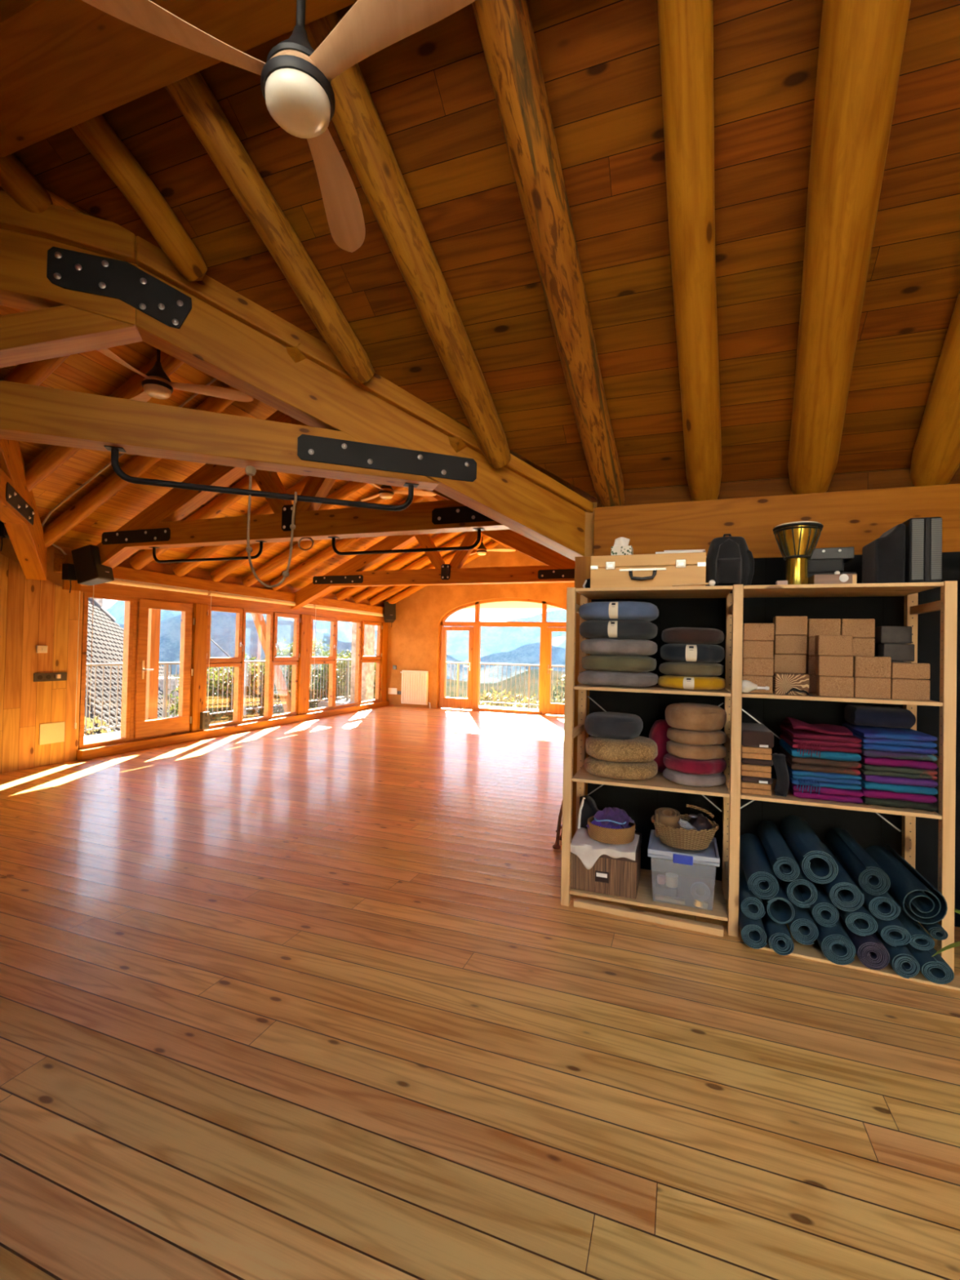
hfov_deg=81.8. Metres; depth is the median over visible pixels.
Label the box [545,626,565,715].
door
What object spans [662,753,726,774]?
cushion
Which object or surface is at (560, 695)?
bush
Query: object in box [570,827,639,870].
cloth
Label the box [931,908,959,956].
potted plant
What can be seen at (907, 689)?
block
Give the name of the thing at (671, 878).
candle jar
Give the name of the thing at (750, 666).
block
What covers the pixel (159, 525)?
roof truss
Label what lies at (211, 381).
rafter
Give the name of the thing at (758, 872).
yoga mat
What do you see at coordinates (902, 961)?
yoga mat
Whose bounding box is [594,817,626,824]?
cord
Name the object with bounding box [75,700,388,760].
baseboard
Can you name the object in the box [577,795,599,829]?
bag
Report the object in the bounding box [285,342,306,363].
rafter
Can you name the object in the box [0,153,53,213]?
rafter
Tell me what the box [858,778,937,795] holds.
folded blanket
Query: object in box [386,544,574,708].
wall
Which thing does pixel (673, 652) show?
cushion
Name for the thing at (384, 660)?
trim
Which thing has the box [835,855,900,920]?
yoga mat
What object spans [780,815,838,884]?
yoga mat
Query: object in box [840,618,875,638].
block
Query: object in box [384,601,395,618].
grille
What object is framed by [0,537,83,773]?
wall
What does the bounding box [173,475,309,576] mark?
rafter
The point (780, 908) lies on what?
yoga mat
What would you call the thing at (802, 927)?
yoga mat
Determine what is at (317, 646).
shrub
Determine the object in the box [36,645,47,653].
thermostat
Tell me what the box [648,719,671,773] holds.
cushion
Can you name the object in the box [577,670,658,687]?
cushion
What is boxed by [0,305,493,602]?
ceiling
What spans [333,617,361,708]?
window
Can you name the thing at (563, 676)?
bush
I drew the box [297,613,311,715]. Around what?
trim
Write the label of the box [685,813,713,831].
pouch
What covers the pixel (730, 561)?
backpack
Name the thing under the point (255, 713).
shrub
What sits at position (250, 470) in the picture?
rope
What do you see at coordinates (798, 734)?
folded blanket
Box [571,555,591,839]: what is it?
trim
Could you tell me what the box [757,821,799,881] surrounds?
yoga mat
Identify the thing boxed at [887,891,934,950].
yoga mat
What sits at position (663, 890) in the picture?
case
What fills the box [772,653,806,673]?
block
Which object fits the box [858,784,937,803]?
folded blanket
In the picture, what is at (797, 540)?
drum
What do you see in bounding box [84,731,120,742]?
floor
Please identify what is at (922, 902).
yoga mat
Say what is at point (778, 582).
box
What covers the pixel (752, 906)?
yoga mat
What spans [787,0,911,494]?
rafter
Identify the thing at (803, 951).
rail
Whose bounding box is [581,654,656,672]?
cushion
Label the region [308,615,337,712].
window
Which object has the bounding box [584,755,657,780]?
cushion
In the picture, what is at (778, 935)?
yoga mat
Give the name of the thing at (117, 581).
roller blind
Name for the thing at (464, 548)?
bar
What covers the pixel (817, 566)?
mixer
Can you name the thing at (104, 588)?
trim
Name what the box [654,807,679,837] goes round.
roll
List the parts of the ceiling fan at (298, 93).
blade, lamp globe, down rod, blade, blade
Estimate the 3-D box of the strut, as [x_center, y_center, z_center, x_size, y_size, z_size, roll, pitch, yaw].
[-4.426,0.465,11.841,0.140,2.341,1.328,1,-1,20]
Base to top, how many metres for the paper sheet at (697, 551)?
0.009 m
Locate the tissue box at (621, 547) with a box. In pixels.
[610,537,633,555]
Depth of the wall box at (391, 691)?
13.49 m
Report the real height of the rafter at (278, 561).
1.598 m
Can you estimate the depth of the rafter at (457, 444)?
3.61 m
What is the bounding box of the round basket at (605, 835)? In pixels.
[587,816,635,844]
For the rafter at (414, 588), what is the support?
attached to the ceiling at (93, 372)
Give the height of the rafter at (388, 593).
1.597 m
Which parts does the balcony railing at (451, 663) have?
post, rail, rail, post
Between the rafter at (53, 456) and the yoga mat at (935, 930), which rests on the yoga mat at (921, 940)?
the yoga mat at (935, 930)
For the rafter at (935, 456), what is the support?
attached to the ceiling at (431, 91)
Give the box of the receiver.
[808,546,853,563]
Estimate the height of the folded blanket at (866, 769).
0.049 m
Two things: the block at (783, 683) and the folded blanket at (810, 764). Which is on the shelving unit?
the block at (783, 683)
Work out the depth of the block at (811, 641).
3.00 m
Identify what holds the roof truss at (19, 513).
attached to the ceiling at (93, 372)
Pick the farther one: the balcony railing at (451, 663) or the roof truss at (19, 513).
the balcony railing at (451, 663)
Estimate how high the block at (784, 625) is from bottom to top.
0.103 m
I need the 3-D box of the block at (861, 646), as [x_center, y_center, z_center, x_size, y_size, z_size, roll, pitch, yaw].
[2.014,0.040,2.971,0.150,0.100,0.100,1,-1,20]
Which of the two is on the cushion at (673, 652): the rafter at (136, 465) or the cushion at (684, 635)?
the cushion at (684, 635)
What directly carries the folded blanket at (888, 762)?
on the folded blanket at (866, 769)
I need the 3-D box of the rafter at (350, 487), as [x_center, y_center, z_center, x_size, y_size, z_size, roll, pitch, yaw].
[-2.647,-1.659,7.959,3.024,1.595,0.171,1,-1,20]
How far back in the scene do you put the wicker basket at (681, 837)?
3.00 m
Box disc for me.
[688,813,697,817]
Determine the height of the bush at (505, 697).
3.081 m
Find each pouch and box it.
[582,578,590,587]
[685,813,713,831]
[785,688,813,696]
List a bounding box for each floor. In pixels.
[0,705,959,1279]
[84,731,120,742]
[317,697,538,711]
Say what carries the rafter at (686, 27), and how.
attached to the ceiling at (431, 91)
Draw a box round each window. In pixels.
[78,592,133,749]
[204,604,243,729]
[240,608,273,724]
[270,611,301,719]
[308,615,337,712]
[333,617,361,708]
[359,620,382,704]
[437,598,566,715]
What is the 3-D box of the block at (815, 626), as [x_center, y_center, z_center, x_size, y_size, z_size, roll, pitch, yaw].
[1.871,-0.064,3.025,0.150,0.100,0.100,1,-1,20]
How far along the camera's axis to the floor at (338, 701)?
14.44 m
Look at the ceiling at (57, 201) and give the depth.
3.80 m
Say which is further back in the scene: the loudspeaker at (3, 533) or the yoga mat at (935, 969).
the loudspeaker at (3, 533)
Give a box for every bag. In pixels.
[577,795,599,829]
[772,753,789,796]
[862,523,905,583]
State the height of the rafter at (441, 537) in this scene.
1.599 m
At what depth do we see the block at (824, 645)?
2.75 m
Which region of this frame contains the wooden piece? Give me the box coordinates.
[693,899,708,909]
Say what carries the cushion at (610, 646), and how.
on the cushion at (628, 664)
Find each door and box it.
[129,597,195,741]
[440,626,473,709]
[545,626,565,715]
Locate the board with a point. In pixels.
(68, 558)
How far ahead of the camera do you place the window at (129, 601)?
7.24 m
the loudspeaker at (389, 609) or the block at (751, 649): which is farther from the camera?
the loudspeaker at (389, 609)
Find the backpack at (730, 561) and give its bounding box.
[706,533,754,591]
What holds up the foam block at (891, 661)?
on the foam block
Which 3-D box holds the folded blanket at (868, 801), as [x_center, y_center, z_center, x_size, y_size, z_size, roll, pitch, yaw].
[2.075,0.792,2.829,0.288,0.038,0.403,1,-1,20]
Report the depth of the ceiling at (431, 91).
2.57 m
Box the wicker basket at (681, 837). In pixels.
[650,804,719,850]
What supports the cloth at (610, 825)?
in the round basket at (605, 835)
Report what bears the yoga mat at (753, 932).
on the floor at (320, 998)
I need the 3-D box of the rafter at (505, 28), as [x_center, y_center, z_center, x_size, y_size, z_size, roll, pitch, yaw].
[0.433,-1.699,2.769,0.204,1.572,2.526,1,-1,25]
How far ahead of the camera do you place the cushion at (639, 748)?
3.10 m
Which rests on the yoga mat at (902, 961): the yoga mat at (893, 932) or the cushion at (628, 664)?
the yoga mat at (893, 932)
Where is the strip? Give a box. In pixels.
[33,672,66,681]
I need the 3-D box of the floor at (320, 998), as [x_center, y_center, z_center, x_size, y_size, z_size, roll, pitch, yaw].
[-0.079,1.595,5.925,9.750,0.120,13.550,1,-1,20]
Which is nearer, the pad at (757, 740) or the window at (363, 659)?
the pad at (757, 740)
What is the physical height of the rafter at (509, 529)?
1.606 m
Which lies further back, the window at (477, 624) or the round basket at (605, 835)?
the window at (477, 624)
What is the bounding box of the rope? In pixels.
[244,465,297,587]
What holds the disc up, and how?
on the pouch at (701, 822)
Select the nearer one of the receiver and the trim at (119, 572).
the receiver
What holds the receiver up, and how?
on the mixer
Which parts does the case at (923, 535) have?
panel, panel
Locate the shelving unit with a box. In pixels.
[560,580,957,973]
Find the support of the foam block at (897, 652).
on the foam block at (891, 661)
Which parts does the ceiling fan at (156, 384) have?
blade, blade, lamp globe, down rod, blade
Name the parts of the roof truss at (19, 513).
joint plate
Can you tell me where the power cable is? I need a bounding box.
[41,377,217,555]
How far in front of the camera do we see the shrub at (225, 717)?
12.01 m
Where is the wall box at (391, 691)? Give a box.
[387,688,397,694]
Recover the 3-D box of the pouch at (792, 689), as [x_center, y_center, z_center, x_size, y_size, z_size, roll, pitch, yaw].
[1.610,0.261,2.797,0.120,0.038,0.042,1,-1,20]
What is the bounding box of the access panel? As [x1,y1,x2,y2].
[39,721,65,745]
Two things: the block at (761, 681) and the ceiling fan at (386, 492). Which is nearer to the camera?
the block at (761, 681)
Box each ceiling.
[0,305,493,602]
[13,0,959,498]
[45,189,597,502]
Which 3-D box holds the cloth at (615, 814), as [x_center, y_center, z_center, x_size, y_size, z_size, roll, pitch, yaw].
[0.785,1.028,3.251,0.206,0.101,0.201,0,-1,44]
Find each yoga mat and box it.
[738,857,765,919]
[738,900,767,949]
[739,833,778,899]
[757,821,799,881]
[761,898,794,955]
[763,855,795,924]
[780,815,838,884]
[780,840,817,907]
[786,902,818,945]
[807,907,855,964]
[808,881,839,927]
[821,842,864,911]
[826,827,890,895]
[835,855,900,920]
[835,903,877,936]
[838,914,889,969]
[863,902,911,946]
[864,844,947,924]
[875,930,919,978]
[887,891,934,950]
[905,942,954,984]
[920,922,947,940]
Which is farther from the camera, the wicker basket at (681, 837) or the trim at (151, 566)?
the trim at (151, 566)
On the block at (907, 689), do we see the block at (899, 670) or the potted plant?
the block at (899, 670)
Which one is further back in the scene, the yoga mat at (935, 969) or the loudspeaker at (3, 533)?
the loudspeaker at (3, 533)
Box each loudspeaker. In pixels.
[0,520,9,551]
[62,544,114,592]
[384,601,395,627]
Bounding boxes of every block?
[742,622,774,640]
[742,640,773,658]
[742,657,773,675]
[742,675,773,693]
[771,672,803,691]
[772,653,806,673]
[773,616,807,635]
[773,635,807,654]
[773,673,808,695]
[805,637,815,655]
[805,655,815,674]
[806,618,840,637]
[808,674,817,693]
[814,635,853,656]
[815,655,853,676]
[816,675,853,697]
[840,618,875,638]
[844,637,875,656]
[853,656,891,678]
[853,676,890,699]
[875,626,911,644]
[877,643,914,661]
[889,661,911,679]
[890,662,929,679]
[890,678,929,701]
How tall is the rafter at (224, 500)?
1.596 m
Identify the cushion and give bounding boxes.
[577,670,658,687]
[578,601,658,621]
[579,619,657,639]
[580,638,657,655]
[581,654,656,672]
[584,711,643,739]
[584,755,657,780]
[585,735,657,762]
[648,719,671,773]
[657,675,725,689]
[658,661,723,676]
[660,643,724,662]
[661,626,724,644]
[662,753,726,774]
[662,768,725,786]
[665,702,726,731]
[666,727,726,745]
[666,740,727,759]
[844,704,915,728]
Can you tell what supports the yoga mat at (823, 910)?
on the yoga mat at (834, 942)
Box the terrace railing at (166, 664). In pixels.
[84,658,351,731]
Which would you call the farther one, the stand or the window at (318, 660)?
the window at (318, 660)
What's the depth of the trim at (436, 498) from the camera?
8.62 m
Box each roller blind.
[88,577,208,730]
[207,591,314,715]
[313,604,384,690]
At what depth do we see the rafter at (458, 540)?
11.57 m
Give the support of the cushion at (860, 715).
on the folded blanket at (882, 739)
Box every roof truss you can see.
[0,190,593,560]
[0,376,47,580]
[80,410,521,586]
[291,528,574,609]
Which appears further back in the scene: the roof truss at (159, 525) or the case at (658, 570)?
the roof truss at (159, 525)
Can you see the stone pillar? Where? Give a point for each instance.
(367, 668)
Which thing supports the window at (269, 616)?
in the wall at (33, 613)
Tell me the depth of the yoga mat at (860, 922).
2.58 m
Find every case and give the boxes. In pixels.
[590,551,706,587]
[653,874,677,897]
[808,572,856,577]
[901,516,942,582]
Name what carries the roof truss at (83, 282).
attached to the wall at (900, 477)
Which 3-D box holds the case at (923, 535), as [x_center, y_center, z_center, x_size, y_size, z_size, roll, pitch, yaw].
[2.197,-0.429,2.800,0.130,0.325,0.296,1,-1,20]
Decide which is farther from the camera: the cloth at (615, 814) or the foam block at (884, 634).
the cloth at (615, 814)
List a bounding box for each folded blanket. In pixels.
[778,746,861,775]
[779,738,861,761]
[780,716,862,757]
[786,764,862,794]
[788,781,862,804]
[842,722,937,754]
[857,753,937,769]
[857,760,937,779]
[858,747,937,761]
[858,772,937,787]
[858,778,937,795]
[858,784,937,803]
[859,795,937,811]
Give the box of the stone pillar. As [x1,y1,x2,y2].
[350,622,375,701]
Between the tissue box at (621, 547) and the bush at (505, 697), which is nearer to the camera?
the tissue box at (621, 547)
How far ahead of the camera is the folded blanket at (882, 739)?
2.67 m
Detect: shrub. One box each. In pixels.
[84,714,113,736]
[160,666,251,724]
[210,653,284,722]
[250,635,322,715]
[288,637,346,709]
[318,649,375,701]
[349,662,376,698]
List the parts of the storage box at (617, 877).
lid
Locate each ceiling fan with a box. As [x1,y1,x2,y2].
[81,0,475,252]
[97,347,253,402]
[360,483,435,501]
[470,536,515,555]
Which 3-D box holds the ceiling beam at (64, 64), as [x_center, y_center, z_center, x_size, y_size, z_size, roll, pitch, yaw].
[-0.128,-2.335,1.591,6.800,0.340,0.360,1,-1,20]
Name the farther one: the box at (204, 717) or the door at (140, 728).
the box at (204, 717)
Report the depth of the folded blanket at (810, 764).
2.77 m
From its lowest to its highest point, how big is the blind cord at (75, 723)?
1.720 m
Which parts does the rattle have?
stem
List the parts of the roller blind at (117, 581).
pull cord, rail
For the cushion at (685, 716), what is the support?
on the cushion at (679, 735)
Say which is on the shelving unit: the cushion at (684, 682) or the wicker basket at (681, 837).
the cushion at (684, 682)
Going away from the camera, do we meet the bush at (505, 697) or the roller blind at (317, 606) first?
the roller blind at (317, 606)
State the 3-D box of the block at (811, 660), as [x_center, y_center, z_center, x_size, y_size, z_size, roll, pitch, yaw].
[1.867,0.138,3.022,0.150,0.100,0.100,1,-1,20]
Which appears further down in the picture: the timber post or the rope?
the timber post
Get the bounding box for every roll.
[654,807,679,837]
[690,881,710,901]
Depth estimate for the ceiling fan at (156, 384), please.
4.12 m
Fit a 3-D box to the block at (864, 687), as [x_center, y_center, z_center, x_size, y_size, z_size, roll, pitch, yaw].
[1.925,0.235,2.730,0.149,0.102,0.076,1,-1,20]
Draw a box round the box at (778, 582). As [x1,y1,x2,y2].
[775,580,787,584]
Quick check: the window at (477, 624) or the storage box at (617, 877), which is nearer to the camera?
the storage box at (617, 877)
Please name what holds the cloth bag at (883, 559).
on the shelving unit
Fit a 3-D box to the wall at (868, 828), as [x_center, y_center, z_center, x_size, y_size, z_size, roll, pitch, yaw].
[2.306,0.530,3.247,3.270,2.030,0.260,1,-1,20]
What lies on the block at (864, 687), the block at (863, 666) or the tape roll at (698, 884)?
the block at (863, 666)
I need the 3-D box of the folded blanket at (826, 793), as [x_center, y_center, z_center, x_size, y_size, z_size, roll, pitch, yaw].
[1.792,0.772,2.932,0.302,0.068,0.399,1,-1,20]
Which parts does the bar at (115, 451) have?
mount plate, mount plate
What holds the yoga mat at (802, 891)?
on the yoga mat at (780, 908)
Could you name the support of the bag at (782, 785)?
on the shelving unit
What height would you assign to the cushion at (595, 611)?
0.112 m
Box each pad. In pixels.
[740,757,773,777]
[740,773,773,795]
[741,722,773,759]
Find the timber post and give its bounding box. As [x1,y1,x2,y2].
[145,608,160,719]
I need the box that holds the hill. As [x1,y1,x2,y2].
[119,610,565,683]
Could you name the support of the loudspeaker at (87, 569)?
attached to the roof truss at (159, 525)
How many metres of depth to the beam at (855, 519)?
3.41 m
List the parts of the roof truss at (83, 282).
joint plate, joint plate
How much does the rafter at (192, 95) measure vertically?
0.946 m
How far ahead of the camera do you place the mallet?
2.96 m
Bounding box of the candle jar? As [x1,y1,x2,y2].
[665,872,678,888]
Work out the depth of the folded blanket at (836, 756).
2.76 m
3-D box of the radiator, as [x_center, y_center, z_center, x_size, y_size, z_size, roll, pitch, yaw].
[-1.550,1.176,13.251,0.821,0.881,0.085,1,-1,20]
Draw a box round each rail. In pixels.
[573,897,723,937]
[759,937,959,991]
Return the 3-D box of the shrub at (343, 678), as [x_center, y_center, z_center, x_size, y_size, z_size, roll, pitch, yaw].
[-4.154,1.953,17.105,1.820,3.537,1.780,0,-1,44]
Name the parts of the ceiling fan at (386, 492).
blade, blade, lamp globe, blade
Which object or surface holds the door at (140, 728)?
in the wall at (33, 613)
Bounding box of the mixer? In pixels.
[808,559,844,573]
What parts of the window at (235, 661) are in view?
sash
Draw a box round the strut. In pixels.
[250,613,291,712]
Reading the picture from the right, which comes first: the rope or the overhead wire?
the rope
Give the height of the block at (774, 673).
0.103 m
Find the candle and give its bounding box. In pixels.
[657,874,665,884]
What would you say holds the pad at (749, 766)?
on the pad at (748, 784)
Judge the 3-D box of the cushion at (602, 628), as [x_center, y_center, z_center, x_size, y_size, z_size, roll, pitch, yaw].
[0.822,-0.058,3.297,0.448,0.113,0.413,1,-1,20]
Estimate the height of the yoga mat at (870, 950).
0.123 m
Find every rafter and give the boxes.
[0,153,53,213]
[1,355,70,386]
[25,351,183,492]
[43,383,239,549]
[71,114,207,281]
[129,471,278,569]
[164,71,374,384]
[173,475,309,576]
[209,480,368,582]
[241,485,404,586]
[270,495,425,591]
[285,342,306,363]
[305,11,511,468]
[319,539,417,597]
[335,532,457,600]
[353,531,467,603]
[368,534,490,605]
[383,540,500,604]
[448,435,466,453]
[471,0,625,506]
[509,528,542,545]
[657,0,721,501]
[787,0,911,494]
[910,289,959,486]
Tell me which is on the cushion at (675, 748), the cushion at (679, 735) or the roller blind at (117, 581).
the cushion at (679, 735)
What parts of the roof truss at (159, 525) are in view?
joint plate, joint plate, joint plate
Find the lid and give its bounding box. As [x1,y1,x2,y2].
[647,829,719,866]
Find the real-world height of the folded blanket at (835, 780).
0.108 m
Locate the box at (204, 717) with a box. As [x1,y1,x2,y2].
[200,711,209,728]
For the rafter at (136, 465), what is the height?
1.573 m
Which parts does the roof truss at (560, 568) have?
joint plate, joint plate, joint plate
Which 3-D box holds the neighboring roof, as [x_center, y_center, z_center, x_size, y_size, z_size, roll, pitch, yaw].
[-10.367,2.537,16.111,9.783,9.857,7.867,1,-1,23]
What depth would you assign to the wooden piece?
2.94 m
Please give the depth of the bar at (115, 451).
3.28 m
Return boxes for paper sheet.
[655,550,703,554]
[663,549,706,557]
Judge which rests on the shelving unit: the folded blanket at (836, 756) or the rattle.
the rattle
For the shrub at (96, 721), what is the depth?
10.33 m
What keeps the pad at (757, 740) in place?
on the pad at (749, 766)
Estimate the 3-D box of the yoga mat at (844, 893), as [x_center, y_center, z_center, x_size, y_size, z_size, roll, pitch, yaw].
[1.821,1.209,2.879,0.140,0.134,0.614,1,-1,20]
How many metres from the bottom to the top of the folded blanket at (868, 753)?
0.037 m
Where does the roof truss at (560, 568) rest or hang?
attached to the wall at (589, 517)
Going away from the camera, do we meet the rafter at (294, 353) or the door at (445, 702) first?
the rafter at (294, 353)
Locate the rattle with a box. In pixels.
[742,680,768,693]
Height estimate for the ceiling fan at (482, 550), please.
0.495 m
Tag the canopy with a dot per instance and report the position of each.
(499, 605)
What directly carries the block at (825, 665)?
on the block at (826, 686)
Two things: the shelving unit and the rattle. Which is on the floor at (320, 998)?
the shelving unit
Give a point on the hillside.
(557, 674)
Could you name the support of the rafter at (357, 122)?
attached to the ceiling at (431, 91)
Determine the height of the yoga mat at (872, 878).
0.129 m
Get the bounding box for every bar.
[103,445,418,511]
[148,540,266,563]
[328,528,484,555]
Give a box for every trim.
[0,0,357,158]
[0,186,510,547]
[53,545,384,607]
[53,557,384,613]
[80,582,385,622]
[189,603,208,732]
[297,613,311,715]
[379,622,388,701]
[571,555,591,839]
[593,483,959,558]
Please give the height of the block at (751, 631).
0.091 m
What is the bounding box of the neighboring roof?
[84,597,179,735]
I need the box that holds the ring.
[297,537,314,551]
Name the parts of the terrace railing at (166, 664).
post, rail, rail, post, post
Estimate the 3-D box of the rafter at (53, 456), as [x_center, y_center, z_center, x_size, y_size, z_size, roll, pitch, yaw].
[-3.394,-1.900,4.871,2.323,1.253,0.174,1,-1,20]
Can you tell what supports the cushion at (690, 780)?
on the shelving unit
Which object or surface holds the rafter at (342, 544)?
attached to the ceiling at (93, 372)
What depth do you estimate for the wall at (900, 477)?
3.51 m
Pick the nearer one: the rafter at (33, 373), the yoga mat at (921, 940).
the yoga mat at (921, 940)
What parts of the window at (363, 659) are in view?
sash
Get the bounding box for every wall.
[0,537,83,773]
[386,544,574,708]
[584,502,596,556]
[587,551,959,927]
[596,466,959,506]
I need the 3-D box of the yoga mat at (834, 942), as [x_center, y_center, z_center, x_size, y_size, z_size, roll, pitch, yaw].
[1.763,1.441,2.848,0.137,0.139,0.614,1,-1,20]
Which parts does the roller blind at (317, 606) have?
pull cord, rail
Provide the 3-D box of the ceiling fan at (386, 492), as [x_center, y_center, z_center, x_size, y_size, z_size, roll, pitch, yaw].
[-1.084,-2.045,7.332,1.016,0.365,1.156,1,-1,-10]
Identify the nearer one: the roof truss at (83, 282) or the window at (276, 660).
the roof truss at (83, 282)
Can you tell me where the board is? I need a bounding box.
[62,555,80,591]
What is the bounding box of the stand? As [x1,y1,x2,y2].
[552,801,562,848]
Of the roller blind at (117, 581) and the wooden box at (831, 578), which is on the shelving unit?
the wooden box at (831, 578)
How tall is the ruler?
0.017 m
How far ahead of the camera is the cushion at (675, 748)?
2.99 m
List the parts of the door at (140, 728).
handle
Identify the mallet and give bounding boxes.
[672,579,715,586]
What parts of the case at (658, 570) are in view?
corner plate, handle plate, handle, lid, corner plate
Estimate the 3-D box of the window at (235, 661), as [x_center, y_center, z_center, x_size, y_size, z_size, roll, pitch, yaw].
[-4.065,0.420,8.768,0.179,1.900,0.760,1,-1,20]
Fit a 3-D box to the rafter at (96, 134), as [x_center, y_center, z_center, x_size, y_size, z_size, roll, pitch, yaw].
[-1.692,-2.227,2.666,0.157,0.572,0.835,1,-1,25]
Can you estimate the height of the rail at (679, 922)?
0.036 m
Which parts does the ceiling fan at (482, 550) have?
lamp globe, blade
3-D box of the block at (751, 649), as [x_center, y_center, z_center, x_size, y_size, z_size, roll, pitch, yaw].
[1.463,0.050,2.924,0.145,0.091,0.076,1,-1,19]
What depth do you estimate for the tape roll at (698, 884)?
2.96 m
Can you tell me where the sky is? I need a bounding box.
[105,600,566,661]
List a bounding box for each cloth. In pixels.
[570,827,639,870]
[586,819,635,830]
[593,807,634,828]
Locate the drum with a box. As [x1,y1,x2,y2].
[772,520,823,584]
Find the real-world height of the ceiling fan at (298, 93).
0.685 m
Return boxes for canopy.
[463,601,561,608]
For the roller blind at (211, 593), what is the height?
1.875 m
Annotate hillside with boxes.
[173,663,564,724]
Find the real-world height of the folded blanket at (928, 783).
0.039 m
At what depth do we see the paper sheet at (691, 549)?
3.01 m
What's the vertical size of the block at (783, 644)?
0.103 m
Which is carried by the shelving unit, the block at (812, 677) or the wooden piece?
the block at (812, 677)
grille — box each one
[91,545,114,579]
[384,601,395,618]
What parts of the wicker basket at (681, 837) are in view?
handle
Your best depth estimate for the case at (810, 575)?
2.96 m
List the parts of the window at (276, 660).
sash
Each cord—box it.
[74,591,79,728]
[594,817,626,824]
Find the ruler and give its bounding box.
[654,894,684,904]
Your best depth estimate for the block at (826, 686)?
2.75 m
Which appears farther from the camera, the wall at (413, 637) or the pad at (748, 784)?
the wall at (413, 637)
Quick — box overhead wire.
[210,639,230,657]
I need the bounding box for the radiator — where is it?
[400,670,431,708]
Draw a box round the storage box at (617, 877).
[570,832,641,898]
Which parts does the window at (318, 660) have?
sash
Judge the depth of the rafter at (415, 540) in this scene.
10.44 m
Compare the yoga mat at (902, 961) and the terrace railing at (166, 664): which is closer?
the yoga mat at (902, 961)
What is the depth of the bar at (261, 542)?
5.95 m
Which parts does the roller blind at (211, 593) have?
pull cord, rail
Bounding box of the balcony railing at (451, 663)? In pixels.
[445,662,564,708]
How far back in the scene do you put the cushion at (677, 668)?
3.00 m
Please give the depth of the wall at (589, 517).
3.94 m
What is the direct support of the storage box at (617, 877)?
on the shelving unit
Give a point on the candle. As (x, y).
(660, 877)
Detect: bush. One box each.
[462,685,537,708]
[522,688,564,708]
[551,672,564,703]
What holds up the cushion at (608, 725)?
on the cushion at (639, 748)
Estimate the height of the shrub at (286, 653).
3.801 m
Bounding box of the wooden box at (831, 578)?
[808,573,857,584]
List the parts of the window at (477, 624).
arch frame, sill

